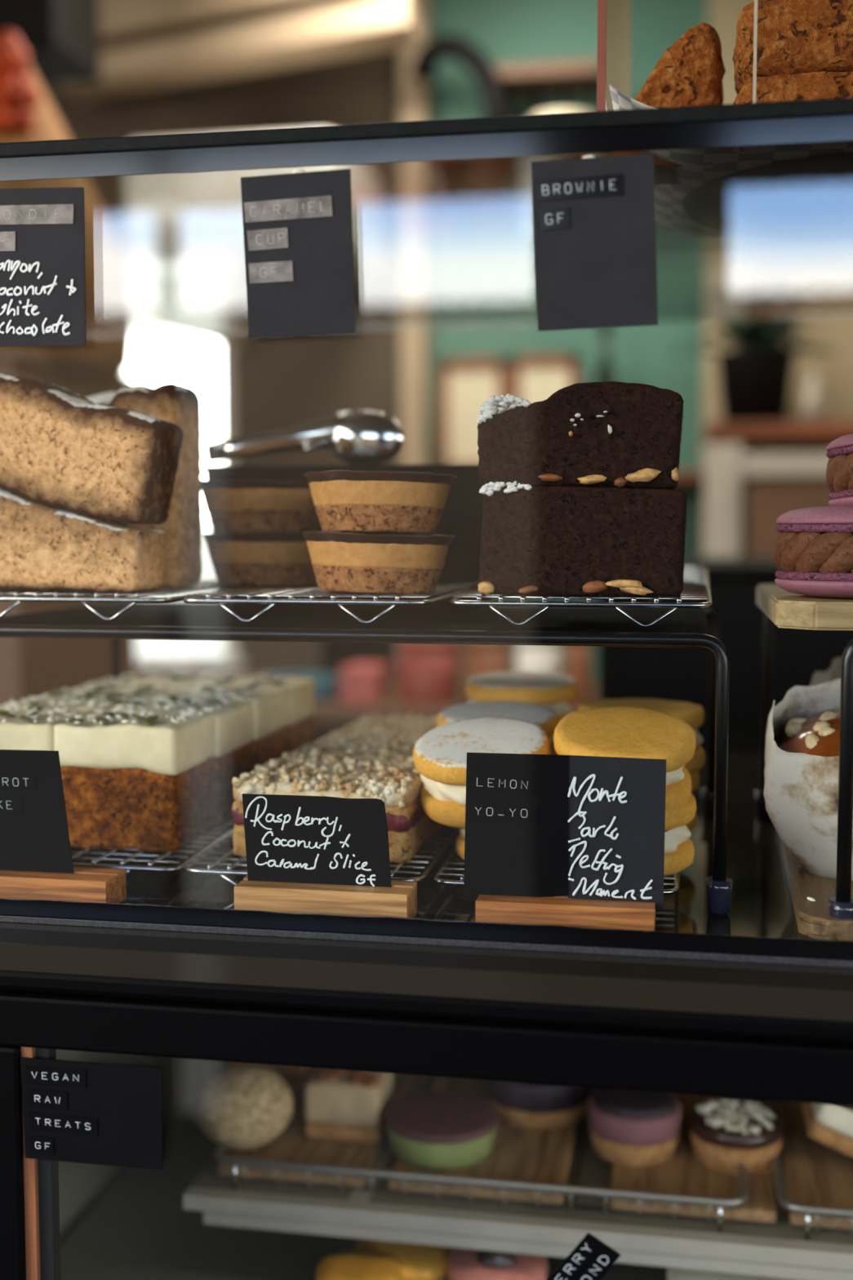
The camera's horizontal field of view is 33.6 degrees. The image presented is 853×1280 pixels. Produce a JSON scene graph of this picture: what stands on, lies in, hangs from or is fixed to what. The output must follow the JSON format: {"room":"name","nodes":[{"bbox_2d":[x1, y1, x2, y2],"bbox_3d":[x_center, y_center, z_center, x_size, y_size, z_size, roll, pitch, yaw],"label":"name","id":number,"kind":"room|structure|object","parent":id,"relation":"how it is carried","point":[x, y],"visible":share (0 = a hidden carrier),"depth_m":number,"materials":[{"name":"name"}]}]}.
{"room":"food shop","nodes":[
{"label":"food shop","id":0,"kind":"room"},
{"bbox_2d":[40,0,852,681],"bbox_3d":[0.647,-0.292,3.213,4.700,2.780,0.100,1,5,10],"label":"wall","id":1,"kind":"structure","parent":0,"point":[484,301],"depth_m":3.21,"materials":[{"name":"paint"}]},
{"bbox_2d":[133,283,249,668],"bbox_3d":[-0.703,-0.395,3.414,0.591,0.911,0.140,1,5,10],"label":"window","id":2,"kind":"structure","parent":1,"relation":"in","point":[229,658],"depth_m":3.30,"materials":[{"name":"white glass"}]},
{"bbox_2d":[98,0,329,45],"bbox_3d":[-0.425,-1.491,2.996,0.919,0.356,0.115,2,5,27],"label":"trim","id":3,"kind":"structure","parent":1,"relation":"attached to","point":[120,20],"depth_m":3.02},
{"bbox_2d":[57,0,418,102],"bbox_3d":[-0.421,-1.261,3.034,0.919,0.060,0.115,2,5,27],"label":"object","id":4,"kind":"structure","parent":1,"relation":"attached to","point":[366,26],"depth_m":2.97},
{"bbox_2d":[123,164,383,291],"bbox_3d":[-0.362,-0.915,3.064,0.467,0.244,0.453,1,5,10],"label":"window","id":5,"kind":"structure","parent":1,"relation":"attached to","point":[187,228],"depth_m":2.88,"materials":[{"name":"white glass"}]},
{"bbox_2d":[99,0,421,51],"bbox_3d":[-0.416,-1.305,3.060,0.919,0.025,0.115,2,5,27],"label":"trim","id":6,"kind":"structure","parent":1,"relation":"attached to","point":[330,3],"depth_m":2.99,"materials":[{"name":"brown"}]},
{"bbox_2d":[399,0,431,464],"bbox_3d":[-0.025,-0.295,3.240,0.054,2.780,0.090,1,5,10],"label":"trim","id":7,"kind":"structure","parent":1,"relation":"attached to","point":[415,93],"depth_m":3.16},
{"bbox_2d":[429,153,600,179],"bbox_3d":[0.195,-1.040,3.067,0.368,0.016,0.225,1,5,10],"label":"wall shelf","id":8,"kind":"object","parent":1,"relation":"attached to","point":[518,166],"visible":0.3,"depth_m":3.09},
{"bbox_2d":[409,33,508,117],"bbox_3d":[0.086,-1.170,3.024,0.247,0.250,0.120,1,5,10],"label":"faucet","id":9,"kind":"object","parent":8,"relation":"on","point":[459,48],"visible":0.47,"depth_m":3.00,"materials":[{"name":"black"}]},
{"bbox_2d":[493,58,597,115],"bbox_3d":[0.268,-1.170,3.084,0.232,0.134,0.145,1,5,10],"label":"wall rack","id":10,"kind":"object","parent":1,"relation":"attached to","point":[563,77],"visible":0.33,"depth_m":3.04,"materials":[{"name":"beige"}]},
{"bbox_2d":[677,470,702,484],"bbox_3d":[0.289,-0.356,3.119,0.628,0.023,0.195,1,5,10],"label":"wall shelf","id":11,"kind":"object","parent":1,"relation":"attached to","point":[685,477],"visible":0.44,"depth_m":2.97,"materials":[{"name":"brown wood"}]},
{"bbox_2d":[438,357,508,464],"bbox_3d":[0.103,-0.494,3.125,0.153,0.251,0.020,1,5,10],"label":"framed picture","id":12,"kind":"object","parent":11,"relation":"on","point":[464,384],"visible":0.6,"depth_m":3.12,"materials":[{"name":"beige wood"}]},
{"bbox_2d":[448,368,497,463],"bbox_3d":[0.104,-0.494,3.127,0.109,0.207,0.008,1,5,10],"label":"print","id":13,"kind":"object","parent":12,"relation":"attached to","point":[468,388],"depth_m":3.12},
{"bbox_2d":[510,354,580,404],"bbox_3d":[0.259,-0.494,3.096,0.150,0.255,0.020,1,5,10],"label":"picture frame","id":14,"kind":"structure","parent":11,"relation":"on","point":[533,378],"depth_m":3.09,"materials":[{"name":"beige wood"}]},
{"bbox_2d":[520,364,568,403],"bbox_3d":[0.259,-0.494,3.098,0.106,0.211,0.008,1,5,10],"label":"print","id":15,"kind":"object","parent":14,"relation":"attached to","point":[538,382],"depth_m":3.09},
{"bbox_2d":[704,420,852,448],"bbox_3d":[0.821,-0.425,2.938,0.475,0.035,0.345,1,5,10],"label":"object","id":16,"kind":"object","parent":1,"relation":"attached to","point":[779,434],"visible":0.9,"depth_m":2.80,"materials":[{"name":"brown wood"}]},
{"bbox_2d":[661,279,840,422],"bbox_3d":[0.670,-0.591,2.919,0.364,0.299,0.260,1,5,10],"label":"potted plant","id":17,"kind":"object","parent":16,"relation":"on","point":[755,379],"visible":0.98,"depth_m":2.87,"materials":[{"name":"green plant"}]},
{"bbox_3d":[0.384,-1.606,1.680,4.700,0.080,3.000,1,5,10],"label":"ceiling","id":18,"kind":"structure","parent":0,"visible":0},
{"bbox_2d":[0,0,100,84],"bbox_3d":[-0.701,-1.328,2.515,0.168,0.606,0.200,1,5,10],"label":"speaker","id":19,"kind":"object","parent":18,"relation":"hanging from","point":[60,38],"visible":0.68,"depth_m":2.48},
{"bbox_3d":[-0.552,1.604,-2.868,24.000,0.050,12.750,1,5,10],"label":"floor","id":20,"kind":"structure","parent":0,"visible":0},
{"bbox_2d":[0,346,137,705],"bbox_3d":[-0.650,0.376,2.236,0.267,1.601,0.430,1,5,10],"label":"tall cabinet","id":21,"kind":"object","parent":20,"relation":"on","point":[33,667],"visible":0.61,"depth_m":2.08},
{"bbox_2d":[0,30,136,374],"bbox_3d":[-0.658,-0.653,2.162,0.421,0.463,0.425,1,5,10],"label":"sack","id":22,"kind":"object","parent":21,"relation":"on","point":[27,113],"visible":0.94,"depth_m":2.08,"materials":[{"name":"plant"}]},
{"bbox_2d":[199,673,597,742],"bbox_3d":[-0.278,0.615,2.742,1.221,1.045,0.500,1,5,10],"label":"countertop","id":23,"kind":"structure","parent":20,"relation":"on","point":[331,716],"depth_m":2.43,"materials":[{"name":"black"}]},
{"bbox_2d":[320,642,392,685],"bbox_3d":[-0.133,0.031,2.705,0.117,0.124,0.110,1,5,10],"label":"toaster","id":24,"kind":"object","parent":23,"relation":"on","point":[335,656],"visible":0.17,"depth_m":2.65,"materials":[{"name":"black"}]},
{"bbox_2d":[338,662,390,703],"bbox_3d":[-0.110,0.076,2.520,0.070,0.063,0.110,1,5,10],"label":"carton","id":25,"kind":"object","parent":23,"relation":"on","point":[359,682],"visible":1,"depth_m":2.47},
{"bbox_2d":[397,643,461,705],"bbox_3d":[0.005,0.052,2.497,0.112,0.114,0.112,1,5,10],"label":"cup","id":26,"kind":"object","parent":23,"relation":"on","point":[429,674],"visible":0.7,"depth_m":2.45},
{"bbox_2d":[465,644,511,702],"bbox_3d":[0.108,0.052,2.462,0.081,0.119,0.081,1,5,10],"label":"canister","id":27,"kind":"object","parent":23,"relation":"on","point":[480,659],"visible":0.48,"depth_m":2.43,"materials":[{"name":"orange ceramic"}]},
{"bbox_2d":[517,644,562,674],"bbox_3d":[0.196,0.050,2.445,0.080,0.127,0.080,1,5,10],"label":"canister","id":28,"kind":"object","parent":23,"relation":"on","point":[530,658],"visible":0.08,"depth_m":2.41,"materials":[{"name":"white paint"}]},
{"bbox_2d":[566,645,591,709],"bbox_3d":[0.260,0.050,2.414,0.042,0.132,0.042,1,5,10],"label":"canister","id":29,"kind":"object","parent":23,"relation":"on","point":[578,657],"visible":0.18,"depth_m":2.40,"materials":[{"name":"orange ceramic"}]},
{"bbox_2d":[0,969,852,1279],"bbox_3d":[0.218,0.703,0.878,1.370,1.160,0.587,1,5,10],"label":"display cabinet","id":30,"kind":"object","parent":20,"relation":"on","point":[191,1030],"visible":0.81,"depth_m":0.58,"materials":[{"name":"metal"}]},
{"bbox_2d":[20,1057,162,1169],"bbox_3d":[-0.144,0.203,0.608,0.064,0.045,0.002,1,5,10],"label":"sign","id":31,"kind":"object","parent":30,"relation":"attached to","point":[92,1113],"visible":1,"depth_m":0.61,"materials":[{"name":"black"}]},
{"bbox_2d":[60,1081,666,1279],"bbox_3d":[0.327,0.405,0.884,1.135,0.006,0.450,1,5,10],"label":"display case interior","id":32,"kind":"object","parent":30,"relation":"attached to","point":[140,1228],"visible":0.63,"depth_m":0.94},
{"bbox_2d":[315,1248,402,1279],"bbox_3d":[-0.040,0.389,0.844,0.052,0.033,0.054,1,5,10],"label":"cake","id":33,"kind":"object","parent":32,"relation":"on","point":[348,1264],"visible":1,"depth_m":0.84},
{"bbox_2d":[353,1238,452,1279],"bbox_3d":[-0.013,0.388,0.880,0.066,0.029,0.064,1,5,10],"label":"cake","id":34,"kind":"object","parent":32,"relation":"on","point":[417,1261],"visible":0.51,"depth_m":0.86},
{"bbox_2d":[446,1247,547,1279],"bbox_3d":[0.043,0.383,0.860,0.062,0.042,0.064,1,5,10],"label":"cake","id":35,"kind":"object","parent":32,"relation":"on","point":[463,1264],"visible":0.64,"depth_m":0.84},
{"bbox_2d":[0,97,852,1021],"bbox_3d":[0.218,-0.053,0.820,1.370,0.357,0.585,1,5,10],"label":"display case","id":36,"kind":"object","parent":30,"relation":"on","point":[753,959],"visible":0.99,"depth_m":0.59,"materials":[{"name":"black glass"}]},
{"bbox_2d":[0,187,86,346],"bbox_3d":[-0.177,-0.162,0.614,0.061,0.069,0.002,1,5,10],"label":"label sign","id":37,"kind":"object","parent":36,"relation":"attached to","point":[42,276],"visible":1,"depth_m":0.61,"materials":[{"name":"grey"}]},
{"bbox_2d":[0,749,126,903],"bbox_3d":[-0.190,0.089,0.677,0.086,0.073,0.024,1,5,10],"label":"sign holder","id":38,"kind":"object","parent":36,"relation":"on","point":[36,862],"visible":1,"depth_m":0.68,"materials":[{"name":"brown wood"}]},
{"bbox_2d":[71,819,234,873],"bbox_3d":[-0.175,0.104,0.853,0.163,0.012,0.291,1,5,10],"label":"cooling rack","id":39,"kind":"object","parent":36,"relation":"on","point":[128,868],"visible":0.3,"depth_m":0.71,"materials":[{"name":"silver metal"}]},
{"bbox_2d":[0,705,95,750],"bbox_3d":[-0.220,0.071,0.765,0.066,0.068,0.063,1,5,10],"label":"cake slice","id":40,"kind":"object","parent":39,"relation":"on","point":[32,728],"visible":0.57,"depth_m":0.73,"materials":[{"name":"white food"}]},
{"bbox_2d":[0,692,145,711],"bbox_3d":[-0.206,0.067,0.827,0.066,0.068,0.063,1,5,10],"label":"cake slice","id":41,"kind":"object","parent":39,"relation":"on","point":[99,701],"visible":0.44,"depth_m":0.82,"materials":[{"name":"white food"}]},
{"bbox_2d":[52,680,184,697],"bbox_3d":[-0.193,0.062,0.888,0.066,0.068,0.063,1,5,10],"label":"cake slice","id":42,"kind":"object","parent":39,"relation":"on","point":[133,690],"visible":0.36,"depth_m":0.88,"materials":[{"name":"white food"}]},
{"bbox_2d":[53,707,214,852],"bbox_3d":[-0.154,0.072,0.753,0.066,0.068,0.063,1,5,10],"label":"cake slice","id":43,"kind":"object","parent":39,"relation":"on","point":[144,780],"visible":0.99,"depth_m":0.72,"materials":[{"name":"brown food"}]},
{"bbox_2d":[107,694,253,826],"bbox_3d":[-0.141,0.068,0.815,0.066,0.068,0.063,1,5,10],"label":"cake slice","id":44,"kind":"object","parent":39,"relation":"on","point":[233,719],"visible":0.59,"depth_m":0.80,"materials":[{"name":"white food"}]},
{"bbox_2d":[154,683,285,770],"bbox_3d":[-0.127,0.063,0.876,0.066,0.068,0.063,1,5,10],"label":"cake slice","id":45,"kind":"object","parent":39,"relation":"on","point":[268,704],"visible":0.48,"depth_m":0.86,"materials":[{"name":"white food"}]},
{"bbox_2d":[191,673,314,752],"bbox_3d":[-0.114,0.058,0.937,0.066,0.068,0.063,1,5,10],"label":"cake slice","id":46,"kind":"object","parent":39,"relation":"on","point":[300,691],"visible":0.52,"depth_m":0.92,"materials":[{"name":"white food"}]},
{"bbox_2d":[240,168,355,338],"bbox_3d":[-0.054,-0.162,0.593,0.049,0.069,0.005,1,5,10],"label":"price card","id":47,"kind":"object","parent":36,"relation":"attached to","point":[298,225],"visible":1,"depth_m":0.59,"materials":[{"name":"black"}]},
{"bbox_2d":[184,827,459,885],"bbox_3d":[-0.035,0.106,0.827,0.122,0.012,0.291,1,5,10],"label":"cooling rack","id":48,"kind":"object","parent":36,"relation":"on","point":[222,873],"visible":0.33,"depth_m":0.70,"materials":[{"name":"silver metal"}]},
{"bbox_2d":[231,756,431,862],"bbox_3d":[-0.048,0.086,0.732,0.093,0.044,0.066,1,5,10],"label":"slice","id":49,"kind":"object","parent":48,"relation":"on","point":[399,787],"visible":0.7,"depth_m":0.71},
{"bbox_2d":[275,741,445,835],"bbox_3d":[-0.033,0.081,0.794,0.093,0.044,0.066,1,5,10],"label":"slice","id":50,"kind":"object","parent":48,"relation":"on","point":[322,753],"visible":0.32,"depth_m":0.79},
{"bbox_2d":[311,725,426,748],"bbox_3d":[-0.019,0.077,0.856,0.093,0.043,0.066,1,5,10],"label":"slice","id":51,"kind":"object","parent":48,"relation":"on","point":[377,736],"visible":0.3,"depth_m":0.85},
{"bbox_2d":[343,712,436,732],"bbox_3d":[-0.004,0.072,0.918,0.093,0.043,0.065,1,5,10],"label":"slice","id":52,"kind":"object","parent":48,"relation":"on","point":[413,722],"visible":0.23,"depth_m":0.92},
{"bbox_2d":[234,793,417,918],"bbox_3d":[-0.046,0.100,0.651,0.081,0.056,0.024,1,5,10],"label":"sign holder","id":53,"kind":"object","parent":36,"relation":"on","point":[318,855],"visible":1,"depth_m":0.65,"materials":[{"name":"brown wood"}]},
{"bbox_2d":[0,601,733,915],"bbox_3d":[-0.036,0.050,0.800,0.404,0.130,0.243,1,5,10],"label":"shelf","id":54,"kind":"object","parent":36,"relation":"on","point":[172,620],"visible":0.75,"depth_m":0.70,"materials":[{"name":"black"}]},
{"bbox_2d":[0,579,245,620],"bbox_3d":[-0.173,-0.025,0.810,0.128,0.014,0.204,1,5,10],"label":"cooling rack","id":55,"kind":"object","parent":54,"relation":"on","point":[203,584],"visible":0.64,"depth_m":0.71,"materials":[{"name":"silver metal"}]},
{"bbox_2d":[0,487,167,593],"bbox_3d":[-0.185,-0.053,0.731,0.095,0.056,0.039,1,5,10],"label":"slice","id":56,"kind":"object","parent":55,"relation":"on","point":[43,547],"visible":0.89,"depth_m":0.71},
{"bbox_2d":[0,373,183,524],"bbox_3d":[-0.179,-0.099,0.728,0.104,0.079,0.038,1,5,10],"label":"slice","id":57,"kind":"object","parent":56,"relation":"on","point":[60,448],"visible":1,"depth_m":0.71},
{"bbox_2d":[108,382,202,588],"bbox_3d":[-0.150,-0.084,0.781,0.045,0.111,0.041,1,5,10],"label":"slice","id":58,"kind":"object","parent":55,"relation":"on","point":[178,405],"visible":0.5,"depth_m":0.76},
{"bbox_2d":[183,582,474,623],"bbox_3d":[-0.042,-0.023,0.786,0.126,0.014,0.204,1,5,10],"label":"cooling rack","id":59,"kind":"object","parent":54,"relation":"on","point":[311,591],"visible":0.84,"depth_m":0.69,"materials":[{"name":"silver metal"}]},
{"bbox_2d":[201,533,316,586],"bbox_3d":[-0.090,-0.047,0.814,0.078,0.030,0.077,-3,5,-33],"label":"cup","id":60,"kind":"object","parent":59,"relation":"on","point":[274,558],"visible":0.74,"depth_m":0.78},
{"bbox_2d":[200,480,319,533],"bbox_3d":[-0.093,-0.076,0.812,0.078,0.030,0.077,-1,5,-17],"label":"tart","id":61,"kind":"object","parent":60,"relation":"on","point":[233,506],"visible":0.9,"depth_m":0.78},
{"bbox_2d":[301,531,454,594],"bbox_3d":[-0.025,-0.040,0.718,0.077,0.032,0.077,-1,5,-18],"label":"cup","id":62,"kind":"object","parent":59,"relation":"on","point":[342,562],"visible":0.99,"depth_m":0.69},
{"bbox_2d":[303,469,457,535],"bbox_3d":[-0.023,-0.069,0.716,0.077,0.032,0.077,0,5,6],"label":"cup","id":63,"kind":"object","parent":62,"relation":"on","point":[345,500],"visible":0.97,"depth_m":0.69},
{"bbox_2d":[204,463,493,608],"bbox_3d":[-0.043,-0.064,0.879,0.178,0.086,0.056,1,5,10],"label":"tray","id":64,"kind":"object","parent":54,"relation":"on","point":[462,515],"visible":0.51,"depth_m":0.85,"materials":[{"name":"black"}]},
{"bbox_2d":[206,409,404,465],"bbox_3d":[-0.077,-0.125,0.877,0.132,0.036,0.034,1,5,10],"label":"scoop","id":65,"kind":"object","parent":64,"relation":"on","point":[358,437],"visible":1,"depth_m":0.86,"materials":[{"name":"silver metal"}]},
{"bbox_2d":[449,564,712,627],"bbox_3d":[0.089,-0.026,0.761,0.124,0.024,0.204,1,5,10],"label":"cooling rack","id":66,"kind":"object","parent":54,"relation":"on","point":[696,586],"visible":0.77,"depth_m":0.67,"materials":[{"name":"silver metal"}]},
{"bbox_2d":[477,480,687,597],"bbox_3d":[0.076,-0.049,0.688,0.098,0.056,0.052,1,5,10],"label":"brownie","id":67,"kind":"object","parent":66,"relation":"on","point":[539,540],"visible":1,"depth_m":0.67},
{"bbox_2d":[475,381,684,489],"bbox_3d":[0.075,-0.098,0.682,0.097,0.050,0.052,1,5,10],"label":"brownie","id":68,"kind":"object","parent":67,"relation":"on","point":[609,433],"visible":0.94,"depth_m":0.66,"materials":[{"name":"brown"}]},
{"bbox_2d":[433,848,679,894],"bbox_3d":[0.086,0.107,0.805,0.116,0.012,0.291,1,5,10],"label":"cooling rack","id":69,"kind":"object","parent":36,"relation":"on","point":[437,878],"visible":0.13,"depth_m":0.68,"materials":[{"name":"silver metal"}]},
{"bbox_2d":[447,826,459,831],"bbox_3d":[0.043,0.088,0.785,0.068,0.031,0.068,1,5,10],"label":"biscuit","id":70,"kind":"object","parent":69,"relation":"on","point":[454,828],"visible":0.02,"depth_m":0.77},
{"bbox_2d":[436,701,559,755],"bbox_3d":[0.039,0.056,0.781,0.067,0.039,0.069,-1,5,-8],"label":"biscuit","id":71,"kind":"object","parent":70,"relation":"on","point":[545,717],"visible":0.23,"depth_m":0.78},
{"bbox_2d":[455,827,465,859],"bbox_3d":[0.046,0.095,0.715,0.066,0.030,0.065,-1,5,-7],"label":"biscuit","id":72,"kind":"object","parent":69,"relation":"on","point":[460,845],"visible":0.06,"depth_m":0.71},
{"bbox_2d":[413,715,550,828],"bbox_3d":[0.029,0.066,0.708,0.068,0.048,0.071,4,6,39],"label":"biscuit","id":73,"kind":"object","parent":72,"relation":"on","point":[440,754],"visible":0.56,"depth_m":0.69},
{"bbox_2d":[550,742,558,755],"bbox_3d":[0.059,0.076,0.864,0.070,0.042,0.070,1,5,10],"label":"biscuit","id":74,"kind":"object","parent":69,"relation":"on","point":[552,746],"visible":0.02,"depth_m":0.83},
{"bbox_2d":[465,671,578,721],"bbox_3d":[0.057,0.040,0.860,0.070,0.037,0.069,3,6,37],"label":"biscuit","id":75,"kind":"object","parent":74,"relation":"on","point":[553,691],"visible":0.49,"depth_m":0.84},
{"bbox_2d":[663,792,696,875],"bbox_3d":[0.099,0.093,0.699,0.068,0.037,0.070,3,5,30],"label":"biscuit","id":76,"kind":"object","parent":69,"relation":"on","point":[679,851],"visible":0.19,"depth_m":0.68,"materials":[{"name":"yellow food"}]},
{"bbox_2d":[553,706,696,810],"bbox_3d":[0.097,0.059,0.692,0.069,0.048,0.074,0,4,-1],"label":"biscuit","id":77,"kind":"object","parent":76,"relation":"on","point":[617,731],"visible":0.56,"depth_m":0.68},
{"bbox_2d":[685,771,699,832],"bbox_3d":[0.114,0.087,0.776,0.070,0.035,0.069,1,5,10],"label":"biscuit","id":78,"kind":"object","parent":69,"relation":"on","point":[695,777],"visible":0.02,"depth_m":0.76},
{"bbox_2d":[577,697,705,773],"bbox_3d":[0.117,0.052,0.773,0.069,0.035,0.068,1,5,10],"label":"biscuit","id":79,"kind":"object","parent":78,"relation":"on","point":[693,714],"visible":0.2,"depth_m":0.76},
{"bbox_2d":[463,752,666,930],"bbox_3d":[0.061,0.090,0.630,0.090,0.078,0.024,1,5,10],"label":"sign holder","id":80,"kind":"object","parent":36,"relation":"on","point":[577,841],"visible":1,"depth_m":0.63,"materials":[{"name":"brown wood"}]},
{"bbox_2d":[530,153,657,331],"bbox_3d":[0.068,-0.160,0.571,0.052,0.070,0.005,1,5,10],"label":"price card","id":81,"kind":"object","parent":36,"relation":"attached to","point":[594,218],"visible":1,"depth_m":0.57,"materials":[{"name":"black"}]},
{"bbox_2d":[596,0,757,156],"bbox_3d":[0.350,-0.344,0.689,0.513,0.244,0.262,1,5,10],"label":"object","id":82,"kind":"object","parent":36,"relation":"on","point":[614,16],"visible":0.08,"depth_m":0.65,"materials":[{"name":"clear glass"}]},
{"bbox_2d":[608,84,852,237],"bbox_3d":[0.349,-0.240,0.697,0.501,0.020,0.249,1,5,10],"label":"paper liner","id":83,"kind":"object","parent":82,"relation":"in","point":[702,166],"visible":0.39,"depth_m":0.68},
{"bbox_2d":[614,22,725,185],"bbox_3d":[0.120,-0.268,0.712,0.058,0.070,0.052,1,5,10],"label":"biscuit","id":84,"kind":"object","parent":83,"relation":"on","point":[691,72],"visible":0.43,"depth_m":0.69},
{"bbox_2d":[733,70,852,103],"bbox_3d":[0.183,-0.248,0.676,0.075,0.036,0.057,1,5,10],"label":"biscuit","id":85,"kind":"object","parent":83,"relation":"on","point":[822,85],"visible":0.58,"depth_m":0.65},
{"bbox_2d":[732,0,852,94],"bbox_3d":[0.180,-0.281,0.671,0.068,0.039,0.057,1,5,10],"label":"biscuit","id":86,"kind":"object","parent":85,"relation":"on","point":[793,37],"visible":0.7,"depth_m":0.65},
{"bbox_2d":[682,153,852,239],"bbox_3d":[0.231,-0.232,0.748,0.188,0.004,0.188,1,5,10],"label":"tray","id":87,"kind":"object","parent":82,"relation":"in","point":[809,198],"visible":1,"depth_m":0.74,"materials":[{"name":"clear"}]},
{"bbox_2d":[755,614,852,919],"bbox_3d":[0.375,0.055,0.723,0.372,0.134,0.272,0,5,6],"label":"display stand leg","id":88,"kind":"object","parent":36,"relation":"on","point":[841,905],"visible":0.73,"depth_m":0.61,"materials":[{"name":"black"}]},
{"bbox_2d":[755,583,852,630],"bbox_3d":[0.259,-0.018,0.717,0.170,0.012,0.218,1,5,10],"label":"serving board","id":89,"kind":"object","parent":88,"relation":"on","point":[785,609],"visible":0.9,"depth_m":0.63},
{"bbox_2d":[773,505,852,598],"bbox_3d":[0.202,-0.041,0.661,0.077,0.043,0.078,1,5,10],"label":"macaron","id":90,"kind":"object","parent":89,"relation":"on","point":[813,553],"visible":1,"depth_m":0.64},
{"bbox_2d":[825,433,852,506],"bbox_3d":[0.221,-0.079,0.657,0.070,0.040,0.070,4,6,42],"label":"macaron","id":91,"kind":"object","parent":90,"relation":"on","point":[839,470],"visible":0.97,"depth_m":0.65,"materials":[{"name":"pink food"}]},
{"bbox_2d":[778,835,852,940],"bbox_3d":[0.270,0.117,0.726,0.170,0.010,0.261,1,5,10],"label":"board","id":92,"kind":"object","parent":36,"relation":"on","point":[814,920],"visible":0.51,"depth_m":0.64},
{"bbox_2d":[763,678,852,880],"bbox_3d":[0.212,0.068,0.694,0.096,0.099,0.095,3,6,37],"label":"muffin","id":93,"kind":"object","parent":92,"relation":"on","point":[802,756],"visible":0.8,"depth_m":0.67,"materials":[{"name":"paper"}]},
{"bbox_2d":[182,1075,852,1279],"bbox_3d":[0.389,0.339,0.926,1.030,0.018,0.335,1,5,10],"label":"shelf","id":94,"kind":"object","parent":30,"relation":"attached to","point":[780,1248],"visible":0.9,"depth_m":0.83,"materials":[{"name":"metal"}]},
{"bbox_2d":[213,1065,748,1232],"bbox_3d":[0.049,0.317,0.965,0.323,0.020,0.265,1,5,10],"label":"cooling rack","id":95,"kind":"object","parent":94,"relation":"on","point":[571,1189],"visible":0.57,"depth_m":0.84,"materials":[{"name":"silver metal"}]},
{"bbox_2d":[217,1066,417,1187],"bbox_3d":[-0.066,0.321,0.965,0.093,0.008,0.202,1,5,10],"label":"serving board","id":96,"kind":"object","parent":95,"relation":"on","point":[291,1144],"visible":0.44,"depth_m":0.89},
{"bbox_2d":[195,1065,293,1149],"bbox_3d":[-0.116,0.297,0.902,0.062,0.050,0.062,1,5,10],"label":"ball","id":97,"kind":"object","parent":96,"relation":"on","point":[243,1107],"visible":1,"depth_m":0.88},
{"bbox_2d":[304,1067,393,1143],"bbox_3d":[-0.050,0.299,0.927,0.050,0.042,0.051,1,5,10],"label":"square","id":98,"kind":"object","parent":96,"relation":"on","point":[341,1104],"visible":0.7,"depth_m":0.90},
{"bbox_2d":[387,1075,577,1204],"bbox_3d":[0.047,0.322,0.944,0.106,0.008,0.202,1,5,10],"label":"serving board","id":99,"kind":"object","parent":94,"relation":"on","point":[517,1153],"visible":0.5,"depth_m":0.88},
{"bbox_2d":[384,1090,498,1170],"bbox_3d":[0.010,0.310,0.895,0.072,0.024,0.071,1,5,10],"label":"cake","id":100,"kind":"object","parent":99,"relation":"on","point":[437,1130],"visible":1,"depth_m":0.88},
{"bbox_2d":[486,1080,591,1129],"bbox_3d":[0.076,0.301,0.953,0.071,0.033,0.072,1,5,10],"label":"cake","id":101,"kind":"object","parent":99,"relation":"on","point":[527,1105],"visible":0.57,"depth_m":0.92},
{"bbox_2d":[608,1093,776,1222],"bbox_3d":[0.172,0.324,0.921,0.096,0.008,0.202,1,5,10],"label":"serving board","id":102,"kind":"object","parent":94,"relation":"on","point":[682,1174],"visible":0.46,"depth_m":0.85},
{"bbox_2d":[587,1088,681,1167],"bbox_3d":[0.131,0.304,0.892,0.059,0.036,0.059,1,5,10],"label":"cake","id":103,"kind":"object","parent":102,"relation":"on","point":[629,1128],"visible":0.88,"depth_m":0.87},
{"bbox_2d":[689,1097,782,1175],"bbox_3d":[0.193,0.307,0.881,0.056,0.032,0.056,1,5,10],"label":"cake","id":104,"kind":"object","parent":102,"relation":"on","point":[726,1133],"visible":0.99,"depth_m":0.86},
{"bbox_2d":[764,1099,852,1240],"bbox_3d":[0.542,0.325,0.874,0.647,0.020,0.265,1,5,10],"label":"cooling rack","id":105,"kind":"object","parent":94,"relation":"on","point":[809,1210],"visible":0.45,"depth_m":0.80,"materials":[{"name":"silver metal"}]},
{"bbox_2d":[772,1100,852,1230],"bbox_3d":[0.272,0.326,0.902,0.091,0.008,0.202,1,5,10],"label":"serving board","id":106,"kind":"object","parent":94,"relation":"on","point":[815,1173],"visible":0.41,"depth_m":0.86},
{"bbox_2d":[801,1102,852,1157],"bbox_3d":[0.273,0.294,0.872,0.077,0.059,0.061,1,5,10],"label":"slice","id":107,"kind":"object","parent":106,"relation":"on","point":[830,1125],"visible":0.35,"depth_m":0.85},
{"bbox_2d":[547,1231,621,1279],"bbox_3d":[0.059,0.261,0.575,0.040,0.043,0.002,1,5,10],"label":"sign","id":108,"kind":"object","parent":30,"relation":"attached to","point":[592,1258],"visible":1,"depth_m":0.57,"materials":[{"name":"black"}]},
{"bbox_2d":[702,443,742,556],"bbox_3d":[0.619,0.356,3.014,0.072,1.519,0.300,1,5,10],"label":"panel","id":109,"kind":"object","parent":20,"relation":"on","point":[723,463],"visible":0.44,"depth_m":2.82,"materials":[{"name":"beige"}]},
{"bbox_2d":[597,556,852,754],"bbox_3d":[0.446,0.557,1.787,0.457,1.310,0.510,1,5,10],"label":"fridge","id":110,"kind":"object","parent":20,"relation":"on","point":[668,673],"visible":0.02,"depth_m":1.51,"materials":[{"name":"black"}]},
{"bbox_2d":[741,453,831,557],"bbox_3d":[0.850,0.371,2.965,0.398,1.496,0.405,1,5,10],"label":"cabinet","id":111,"kind":"object","parent":20,"relation":"on","point":[774,485],"visible":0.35,"depth_m":2.75,"materials":[{"name":"beige"}]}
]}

